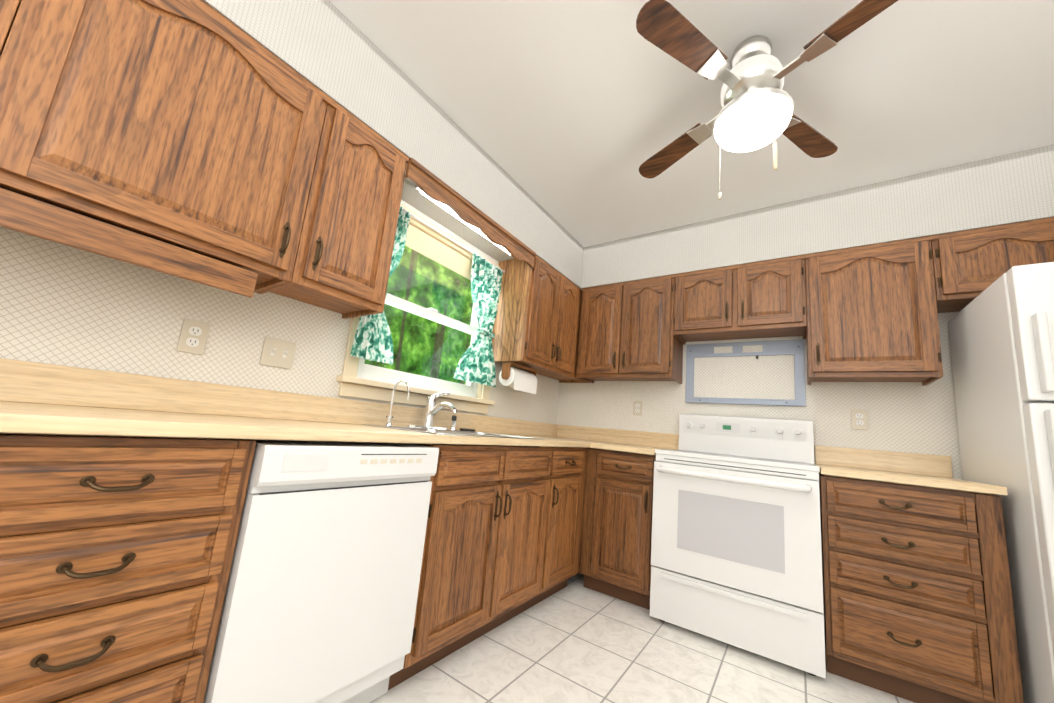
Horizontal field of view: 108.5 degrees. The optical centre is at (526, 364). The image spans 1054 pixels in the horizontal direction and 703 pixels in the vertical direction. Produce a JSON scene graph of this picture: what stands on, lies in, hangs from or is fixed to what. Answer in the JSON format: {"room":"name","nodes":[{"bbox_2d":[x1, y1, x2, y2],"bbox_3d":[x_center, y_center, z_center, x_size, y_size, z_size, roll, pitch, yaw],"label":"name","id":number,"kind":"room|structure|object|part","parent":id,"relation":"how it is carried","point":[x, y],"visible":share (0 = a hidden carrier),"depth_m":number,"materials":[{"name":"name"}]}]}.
{"room":"kitchen","nodes":[
{"label":"kitchen","id":0,"kind":"room"},
{"bbox_2d":[0,199,558,423],"bbox_3d":[-0.948,-0.067,1.822,0.160,2.500,4.414,-1,-12,35],"label":"wall","id":1,"kind":"structure","parent":0,"point":[62,304],"depth_m":1.28,"materials":[{"name":"paint"}]},
{"bbox_2d":[0,0,63,179],"bbox_3d":[-1.454,-0.830,0.703,0.324,0.740,0.680,-1,-12,35],"label":"upper cabinet","id":2,"kind":"object","parent":1,"relation":"attached to","point":[27,27],"depth_m":0.86,"materials":[{"name":"brown wood"}]},
{"bbox_3d":[-0.960,-0.717,1.107,0.054,0.684,0.617,-1,-12,35],"label":"door","id":3,"kind":"part","parent":2,"relation":"part of","materials":[{"name":"brown wood"}]},
{"bbox_2d":[0,0,347,295],"bbox_3d":[-1.096,-0.713,1.208,0.324,0.740,0.743,-1,-12,35],"label":"upper cabinet","id":4,"kind":"object","parent":1,"relation":"attached to","point":[201,127],"depth_m":1.09,"materials":[{"name":"brown wood"}]},
{"bbox_2d":[0,188,257,297],"bbox_3d":[-1.335,-0.363,0.844,0.300,0.081,1.175,-1,-12,35],"label":"valance","id":5,"kind":"object","parent":4,"relation":"attached to","point":[20,213],"visible":1,"depth_m":0.98,"materials":[{"name":"brown wood"}]},
{"bbox_2d":[177,318,209,354],"bbox_3d":[-1.179,-0.099,1.343,0.008,0.116,0.072,-1,-12,35],"label":"electrical outlet","id":6,"kind":"object","parent":1,"relation":"attached to","point":[193,336],"visible":1,"depth_m":1.34,"materials":[{"name":"beige plastic"}]},
{"bbox_2d":[260,336,295,368],"bbox_3d":[-1.019,-0.048,1.560,0.018,0.116,0.118,-1,-12,35],"label":"switch plate","id":7,"kind":"object","parent":1,"relation":"attached to","point":[276,352],"visible":1,"depth_m":1.56,"materials":[{"name":"beige plastic"}]},
{"bbox_2d":[285,112,408,318],"bbox_3d":[-0.816,-0.621,1.604,0.324,0.740,0.410,-1,-12,35],"label":"upper cabinet","id":8,"kind":"object","parent":1,"relation":"attached to","point":[357,242],"depth_m":1.54,"materials":[{"name":"brown wood"}]},
{"bbox_3d":[-0.660,-0.619,1.532,0.054,0.684,0.336,-1,-12,35],"label":"door","id":9,"kind":"part","parent":8,"relation":"part of","materials":[{"name":"brown wood"}]},
{"bbox_2d":[336,204,499,413],"bbox_3d":[-0.563,-0.281,2.295,0.175,1.065,1.090,-1,-12,35],"label":"window unit","id":10,"kind":"structure","parent":1,"relation":"in","point":[382,374],"depth_m":2.17,"materials":[{"name":"white plastic"}]},
{"bbox_2d":[405,216,472,279],"bbox_3d":[-0.471,-0.674,2.322,0.044,0.171,0.910,-1,-12,35],"label":"roller blind","id":11,"kind":"object","parent":10,"relation":"attached to","point":[428,242],"visible":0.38,"depth_m":2.24,"materials":[{"name":"beige fabric"}]},
{"bbox_2d":[400,206,504,272],"bbox_3d":[-0.476,-0.753,2.304,0.079,0.014,1.017,-1,-12,35],"label":"curtain rod","id":12,"kind":"object","parent":10,"relation":"attached to","point":[440,232],"visible":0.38,"depth_m":2.23,"materials":[{"name":"white plastic"}]},
{"bbox_2d":[350,207,409,363],"bbox_3d":[-0.713,-0.422,1.898,0.048,0.815,0.224,-1,-12,35],"label":"curtain","id":13,"kind":"object","parent":12,"relation":"hanging from","point":[372,341],"visible":0.52,"depth_m":1.87,"materials":[{"name":"teal fabric"}]},
{"bbox_2d":[454,253,502,386],"bbox_3d":[-0.295,-0.285,2.488,0.048,0.815,0.385,-1,-12,35],"label":"curtain","id":14,"kind":"object","parent":12,"relation":"hanging from","point":[476,363],"visible":1,"depth_m":2.49,"materials":[{"name":"teal fabric"}]},
{"bbox_2d":[492,255,543,363],"bbox_3d":[-0.404,-0.486,2.185,0.324,0.740,1.182,-1,-12,35],"label":"upper cabinet","id":15,"kind":"object","parent":1,"relation":"attached to","point":[517,320],"depth_m":2.58,"materials":[{"name":"brown wood"}]},
{"bbox_2d":[405,158,535,268],"bbox_3d":[-0.248,-0.793,2.147,0.029,0.118,1.038,-1,-12,35],"label":"valance board","id":16,"kind":"object","parent":15,"relation":"attached to","point":[429,184],"visible":0.98,"depth_m":2.03,"materials":[{"name":"brown wood"}]},
{"bbox_2d":[499,362,536,393],"bbox_3d":[-0.064,0.103,2.688,0.153,0.184,0.328,-1,-12,35],"label":"paper towel holder","id":17,"kind":"object","parent":15,"relation":"attached to","point":[516,378],"visible":1,"depth_m":2.60,"materials":[{"name":"white paper"}]},
{"bbox_3d":[0.129,-0.360,2.645,0.054,0.684,0.337,-1,-12,35],"label":"door","id":18,"kind":"part","parent":15,"relation":"part of","materials":[{"name":"brown wood"}]},
{"bbox_2d":[518,261,589,382],"bbox_3d":[0.176,-0.296,3.004,0.324,0.740,0.999,-1,-12,35],"label":"upper cabinet","id":19,"kind":"object","parent":1,"relation":"attached to","point":[557,337],"depth_m":2.83,"materials":[{"name":"brown wood"}]},
{"bbox_3d":[0.323,-0.297,2.918,0.054,0.684,0.321,-1,-12,35],"label":"door","id":20,"kind":"part","parent":19,"relation":"part of","materials":[{"name":"brown wood"}]},
{"bbox_2d":[203,0,583,290],"bbox_3d":[-0.652,-1.124,1.859,0.325,0.359,4.094,-1,-12,35],"label":"wall","id":21,"kind":"structure","parent":0,"point":[330,50],"depth_m":1.71,"materials":[{"name":"paint"}]},
{"bbox_2d":[415,185,509,254],"bbox_3d":[-0.302,-0.814,2.216,0.070,0.057,0.820,-1,-12,35],"label":"light fixture","id":22,"kind":"object","parent":21,"relation":"attached to","point":[447,208],"visible":0.3,"depth_m":2.05,"materials":[{"name":"white plastic"}]},
{"bbox_2d":[369,560,914,702],"bbox_3d":[0.336,1.155,0.630,3.660,0.060,4.494,-1,-12,35],"label":"floor","id":23,"kind":"structure","parent":0,"point":[574,640],"depth_m":1.63,"materials":[{"name":"tile"}]},
{"bbox_2d":[0,434,255,702],"bbox_3d":[-1.121,0.585,0.869,0.619,0.876,0.515,-1,-12,35],"label":"base cabinet","id":24,"kind":"object","parent":23,"relation":"on","point":[116,555],"depth_m":0.76,"materials":[{"name":"brown wood"}]},
{"bbox_3d":[-0.866,0.755,0.675,0.054,0.258,0.423,-1,-12,35],"label":"drawer","id":25,"kind":"part","parent":24,"relation":"part of","materials":[{"name":"brown wood"}]},
{"bbox_3d":[-0.847,0.542,0.711,0.054,0.133,0.423,-1,-12,35],"label":"drawer","id":26,"kind":"part","parent":24,"relation":"part of","materials":[{"name":"brown wood"}]},
{"bbox_3d":[-0.833,0.390,0.736,0.054,0.133,0.423,-1,-12,35],"label":"drawer","id":27,"kind":"part","parent":24,"relation":"part of","materials":[{"name":"brown wood"}]},
{"bbox_3d":[-0.819,0.236,0.762,0.054,0.135,0.423,-1,-12,35],"label":"drawer","id":28,"kind":"part","parent":24,"relation":"part of","materials":[{"name":"brown wood"}]},
{"bbox_2d":[203,440,438,702],"bbox_3d":[-0.784,0.689,1.300,0.612,0.863,0.584,-1,-12,35],"label":"dishwasher","id":29,"kind":"object","parent":23,"relation":"on","point":[320,599],"visible":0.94,"depth_m":1.09,"materials":[{"name":"white plastic"}]},
{"bbox_2d":[388,444,455,689],"bbox_3d":[-0.794,0.692,1.330,0.619,0.876,0.715,-1,-12,35],"label":"base cabinet","id":30,"kind":"object","parent":23,"relation":"on","point":[419,658],"depth_m":1.43,"materials":[{"name":"brown wood"}]},
{"bbox_3d":[-0.254,0.799,1.546,0.054,0.568,0.415,-1,-12,35],"label":"door","id":31,"kind":"part","parent":30,"relation":"part of","materials":[{"name":"brown wood"}]},
{"bbox_2d":[432,445,563,664],"bbox_3d":[-0.371,0.831,1.928,0.619,0.876,0.931,-1,-12,35],"label":"base cabinet","id":32,"kind":"object","parent":23,"relation":"on","point":[500,548],"depth_m":1.73,"materials":[{"name":"brown wood"}]},
{"bbox_3d":[-0.006,0.881,1.895,0.054,0.568,0.429,-1,-12,35],"label":"door","id":33,"kind":"part","parent":32,"relation":"part of","materials":[{"name":"brown wood"}]},
{"bbox_3d":[0.233,0.959,2.232,0.054,0.568,0.393,-1,-12,35],"label":"door","id":34,"kind":"part","parent":32,"relation":"part of","materials":[{"name":"brown wood"}]},
{"bbox_3d":[0.263,0.591,2.288,0.054,0.135,0.380,-1,-12,35],"label":"drawer","id":35,"kind":"part","parent":32,"relation":"part of","materials":[{"name":"brown wood"}]},
{"bbox_2d":[552,447,586,594],"bbox_3d":[-0.028,0.943,2.412,0.619,0.876,0.528,-1,-12,35],"label":"base cabinet","id":36,"kind":"object","parent":23,"relation":"on","point":[572,467],"depth_m":2.29,"materials":[{"name":"brown wood"}]},
{"bbox_2d":[0,358,616,447],"bbox_3d":[-0.475,0.273,1.779,0.644,0.151,3.488,-1,-12,35],"label":"countertop","id":37,"kind":"structure","parent":36,"relation":"on","point":[36,398],"depth_m":1.19,"materials":[{"name":"laminate"}]},
{"bbox_2d":[384,380,457,430],"bbox_3d":[-0.478,0.228,2.022,0.237,0.230,0.482,-1,-12,35],"label":"faucet","id":38,"kind":"object","parent":37,"relation":"on","point":[431,408],"depth_m":2.05,"materials":[{"name":"silver metal"}]},
{"bbox_2d":[362,380,543,446],"bbox_3d":[-0.341,0.321,1.964,0.554,0.405,0.799,-1,-12,35],"label":"sink","id":39,"kind":"object","parent":37,"relation":"in","point":[432,408],"visible":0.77,"depth_m":2.02,"materials":[{"name":"silver metal"}]},
{"bbox_3d":[-0.365,0.400,2.331,0.060,0.014,0.090,-1,-12,35],"label":"soap dish","id":40,"kind":"part","parent":39,"relation":"part of","materials":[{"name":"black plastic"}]},
{"bbox_2d":[579,448,655,609],"bbox_3d":[0.712,1.035,2.554,0.460,0.876,0.619,-1,-12,35],"label":"base cabinet","id":41,"kind":"object","parent":23,"relation":"on","point":[616,537],"depth_m":2.31,"materials":[{"name":"brown wood"}]},
{"bbox_3d":[0.553,0.997,2.281,0.369,0.568,0.054,-1,-12,35],"label":"door","id":42,"kind":"part","parent":41,"relation":"part of","materials":[{"name":"brown wood"}]},
{"bbox_3d":[0.592,0.629,2.339,0.356,0.135,0.054,-1,-12,35],"label":"drawer","id":43,"kind":"part","parent":41,"relation":"part of","materials":[{"name":"brown wood"}]},
{"bbox_2d":[557,425,1007,494],"bbox_3d":[1.062,0.520,2.410,2.381,0.151,0.644,-1,-12,35],"label":"countertop","id":44,"kind":"structure","parent":41,"relation":"on","point":[913,469],"depth_m":2.13,"materials":[{"name":"laminate"}]},
{"bbox_2d":[650,413,825,678],"bbox_3d":[1.177,0.857,2.152,0.762,1.174,0.734,-1,-12,35],"label":"range","id":45,"kind":"object","parent":23,"relation":"on","point":[736,554],"visible":1,"depth_m":1.91,"materials":[{"name":"white metal"}]},
{"bbox_2d":[819,473,842,676],"bbox_3d":[1.203,1.022,2.209,0.882,0.876,0.619,-1,-12,35],"label":"base cabinet","id":46,"kind":"object","parent":23,"relation":"on","point":[829,511],"depth_m":1.73,"materials":[{"name":"brown wood"}]},
{"bbox_2d":[835,477,1023,702],"bbox_3d":[1.762,1.008,1.816,0.564,0.876,0.619,-1,-12,35],"label":"base cabinet","id":47,"kind":"object","parent":23,"relation":"on","point":[917,599],"depth_m":1.55,"materials":[{"name":"brown wood"}]},
{"bbox_3d":[1.591,0.604,1.637,0.466,0.135,0.054,-1,-12,35],"label":"drawer","id":48,"kind":"part","parent":47,"relation":"part of","materials":[{"name":"brown wood"}]},
{"bbox_3d":[1.577,0.758,1.612,0.466,0.133,0.054,-1,-12,35],"label":"drawer","id":49,"kind":"part","parent":47,"relation":"part of","materials":[{"name":"brown wood"}]},
{"bbox_3d":[1.562,0.910,1.586,0.466,0.133,0.054,-1,-12,35],"label":"drawer","id":50,"kind":"part","parent":47,"relation":"part of","materials":[{"name":"brown wood"}]},
{"bbox_3d":[1.543,1.123,1.550,0.466,0.258,0.054,-1,-12,35],"label":"drawer","id":51,"kind":"part","parent":47,"relation":"part of","materials":[{"name":"brown wood"}]},
{"bbox_2d":[948,262,1053,702],"bbox_3d":[2.293,0.539,1.381,0.760,1.750,0.810,-1,-12,35],"label":"refrigerator","id":52,"kind":"object","parent":23,"relation":"on","point":[1001,333],"visible":0.85,"depth_m":1.43,"materials":[{"name":"white painted metal"},{"name":"plastic"}]},
{"bbox_2d":[329,0,1053,246],"bbox_3d":[0.567,-1.360,1.049,3.660,0.060,4.494,-1,-12,35],"label":"ceiling","id":53,"kind":"structure","parent":0,"point":[570,117],"depth_m":1.67,"materials":[{"name":"white paint"}]},
{"bbox_2d":[636,0,897,199],"bbox_3d":[0.850,-0.917,1.436,0.838,0.630,0.838,2,-10,17],"label":"ceiling fan","id":54,"kind":"object","parent":53,"relation":"hanging from","point":[756,111],"visible":0.98,"depth_m":1.36,"materials":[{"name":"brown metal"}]},
{"bbox_3d":[0.847,-0.880,1.430,0.256,0.075,0.256,-1,-12,35],"label":"globe","id":55,"kind":"part","parent":54,"relation":"part of","materials":[{"name":"white glass"}]},
{"bbox_2d":[556,312,962,550],"bbox_3d":[1.725,0.292,2.499,3.420,2.500,0.160,-1,-12,35],"label":"wall","id":56,"kind":"structure","parent":0,"point":[913,417],"depth_m":2.47,"materials":[{"name":"paint"}]},
{"bbox_2d":[633,401,642,415],"bbox_3d":[0.871,0.341,2.985,0.072,0.116,0.008,-1,-12,35],"label":"electrical outlet","id":57,"kind":"object","parent":56,"relation":"attached to","point":[637,408],"visible":1,"depth_m":2.98,"materials":[{"name":"beige plastic"}]},
{"bbox_2d":[685,339,805,406],"bbox_3d":[1.469,0.053,2.608,0.715,0.435,0.040,-1,-12,35],"label":"mounting bracket","id":58,"kind":"object","parent":56,"relation":"attached to","point":[795,347],"visible":1,"depth_m":2.57,"materials":[{"name":"silver metal"}]},
{"bbox_2d":[576,217,1053,385],"bbox_3d":[1.691,-0.270,2.327,2.927,0.740,0.358,-1,-12,35],"label":"upper cabinet","id":59,"kind":"object","parent":56,"relation":"attached to","point":[867,313],"visible":1,"depth_m":2.15,"materials":[{"name":"brown wood"}]},
{"bbox_3d":[0.555,-0.271,2.942,0.341,0.684,0.054,-1,-12,35],"label":"door","id":60,"kind":"part","parent":59,"relation":"part of","materials":[{"name":"brown wood"}]},
{"bbox_3d":[0.854,-0.279,2.732,0.361,0.684,0.054,-1,-12,35],"label":"door","id":61,"kind":"part","parent":59,"relation":"part of","materials":[{"name":"brown wood"}]},
{"bbox_3d":[1.169,-0.433,2.544,0.359,0.386,0.054,-1,-12,35],"label":"door","id":62,"kind":"part","parent":59,"relation":"part of","materials":[{"name":"brown wood"}]},
{"bbox_3d":[1.485,-0.441,2.322,0.347,0.386,0.054,-1,-12,35],"label":"door","id":63,"kind":"part","parent":59,"relation":"part of","materials":[{"name":"brown wood"}]},
{"bbox_3d":[1.841,-0.304,2.038,0.508,0.684,0.054,-1,-12,35],"label":"door","id":64,"kind":"part","parent":59,"relation":"part of","materials":[{"name":"brown wood"}]},
{"bbox_3d":[2.250,-0.504,1.795,0.423,0.296,0.054,-1,-12,35],"label":"door","id":65,"kind":"part","parent":59,"relation":"part of","materials":[{"name":"brown wood"}]},
{"bbox_2d":[851,409,867,429],"bbox_3d":[1.950,0.321,2.225,0.072,0.116,0.008,-1,-12,35],"label":"electrical outlet","id":66,"kind":"object","parent":56,"relation":"attached to","point":[859,419],"visible":1,"depth_m":2.22,"materials":[{"name":"beige plastic"}]},
{"bbox_2d":[581,144,1053,288],"bbox_3d":[1.751,-0.807,2.433,2.935,0.359,0.325,-1,-12,35],"label":"wall","id":67,"kind":"structure","parent":0,"point":[1016,187],"depth_m":2.17,"materials":[{"name":"paint"}]},
{"label":"outside","id":68,"kind":"structure","parent":0,"visible":0},
{"bbox_2d":[364,246,472,384],"bbox_3d":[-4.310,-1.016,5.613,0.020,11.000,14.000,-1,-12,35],"label":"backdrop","id":69,"kind":"structure","parent":68,"point":[446,331],"depth_m":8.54,"materials":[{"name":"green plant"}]}
]}

